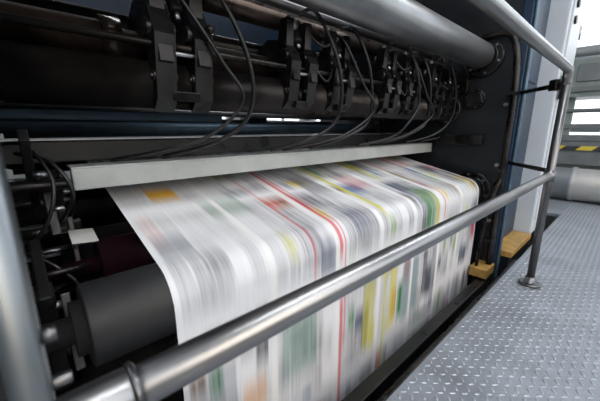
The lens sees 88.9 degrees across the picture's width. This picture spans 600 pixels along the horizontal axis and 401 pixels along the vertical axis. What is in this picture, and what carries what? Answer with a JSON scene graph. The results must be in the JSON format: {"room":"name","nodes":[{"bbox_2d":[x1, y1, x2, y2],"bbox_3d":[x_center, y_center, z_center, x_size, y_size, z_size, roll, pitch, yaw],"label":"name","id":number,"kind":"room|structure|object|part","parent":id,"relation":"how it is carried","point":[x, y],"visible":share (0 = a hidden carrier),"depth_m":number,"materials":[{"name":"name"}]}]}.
{"room":"print shop","nodes":[
{"label":"print shop","id":0,"kind":"room"},
{"bbox_2d":[0,117,307,179],"bbox_3d":[-3.170,-2.263,5.270,9.000,5.200,0.200,-12,18,-41],"label":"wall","id":1,"kind":"structure","parent":0,"point":[9,172],"depth_m":4.98,"materials":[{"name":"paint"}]},
{"bbox_2d":[160,230,534,400],"bbox_3d":[0.424,1.206,2.083,9.000,0.100,10.400,-12,18,-41],"label":"floor","id":2,"kind":"structure","parent":0,"point":[178,395],"depth_m":3.79,"materials":[{"name":"concrete"}]},
{"bbox_2d":[0,0,550,400],"bbox_3d":[0.105,-0.658,1.713,2.980,3.700,1.670,-12,18,-41],"label":"press","id":3,"kind":"object","parent":2,"relation":"on","point":[435,83],"visible":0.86,"depth_m":1.07,"materials":[{"name":"blue paint"}]},
{"bbox_3d":[-0.615,0.106,0.868,0.061,0.036,0.089,-12,18,-41],"label":"label plate","id":4,"kind":"part","parent":3,"relation":"part of","materials":[{"name":"white metal"}]},
{"bbox_2d":[87,145,478,400],"bbox_3d":[0.071,0.384,1.738,1.880,1.398,1.045,-12,18,-41],"label":"newspaper web","id":5,"kind":"object","parent":3,"relation":"attached to","point":[225,247],"visible":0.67,"depth_m":1.06},
{"bbox_3d":[1.429,0.366,2.160,0.760,0.140,0.170,-12,18,-41],"label":"sill plate","id":6,"kind":"part","parent":3,"relation":"part of","materials":[{"name":"yellow paint"}]},
{"bbox_2d":[513,0,585,233],"bbox_3d":[1.558,-1.178,2.605,0.465,2.696,1.190,-12,18,-41],"label":"pillar","id":7,"kind":"structure","parent":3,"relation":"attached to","point":[564,27],"depth_m":2.19,"materials":[{"name":"paint"}]},
{"bbox_2d":[378,197,599,400],"bbox_3d":[0.311,0.806,1.812,7.400,0.802,5.100,-12,18,-41],"label":"walkway","id":8,"kind":"object","parent":2,"relation":"on","point":[515,341],"visible":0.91,"depth_m":1.22,"materials":[{"name":"metal"}]},
{"bbox_2d":[0,0,574,400],"bbox_3d":[0.339,0.068,0.841,2.787,1.076,0.296,-12,18,-41],"label":"handrail","id":9,"kind":"object","parent":8,"relation":"on","point":[24,366],"visible":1,"depth_m":0.30,"materials":[{"name":"metal"}]},
{"bbox_3d":[-0.188,0.218,0.245,0.116,1.056,0.100,-12,18,-41],"label":"post","id":10,"kind":"part","parent":9,"relation":"part of","materials":[{"name":"silver metal"}]},
{"bbox_3d":[0.315,0.068,0.680,2.440,0.037,0.037,-12,18,-41],"label":"rail","id":11,"kind":"part","parent":9,"relation":"part of","materials":[{"name":"silver metal"}]},
{"bbox_3d":[0.303,-0.376,0.565,2.508,0.084,0.037,-12,18,-41],"label":"rail","id":12,"kind":"part","parent":9,"relation":"part of","materials":[{"name":"silver metal"}]},
{"bbox_2d":[550,167,599,203],"bbox_3d":[3.109,-0.189,3.462,0.390,0.379,6.000,-12,18,-41],"label":"paper roll","id":13,"kind":"object","parent":8,"relation":"on","point":[575,183],"visible":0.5,"depth_m":3.34,"materials":[{"name":"paper"}]},
{"bbox_2d":[556,135,599,165],"bbox_3d":[3.009,-0.492,3.994,0.070,0.726,5.000,-12,18,-41],"label":"barrier","id":14,"kind":"object","parent":8,"relation":"on","point":[574,149],"visible":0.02,"depth_m":3.61,"materials":[{"name":"grey metal"}]},
{"bbox_2d":[543,44,599,231],"bbox_3d":[3.809,-0.605,3.888,0.580,2.598,3.400,-12,18,-41],"label":"machine","id":15,"kind":"object","parent":2,"relation":"on","point":[585,85],"visible":0.1,"depth_m":3.75,"materials":[{"name":"grey paint"}]},
{"bbox_2d":[308,56,599,222],"bbox_3d":[3.805,-2.086,4.515,0.200,5.200,10.400,-12,18,-41],"label":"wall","id":16,"kind":"structure","parent":0,"point":[554,218],"depth_m":4.76,"materials":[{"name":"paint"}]},
{"bbox_2d":[570,99,599,131],"bbox_3d":[4.679,-0.868,3.812,0.060,0.950,2.320,-12,18,-41],"label":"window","id":17,"kind":"structure","parent":16,"relation":"in","point":[571,130],"depth_m":4.38,"materials":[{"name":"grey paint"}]},
{"bbox_2d":[574,55,599,59],"bbox_3d":[4.679,-2.962,3.321,0.060,2.350,2.320,-12,18,-41],"label":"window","id":18,"kind":"structure","parent":16,"relation":"in","point":[592,55],"depth_m":4.26,"materials":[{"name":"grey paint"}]}
]}

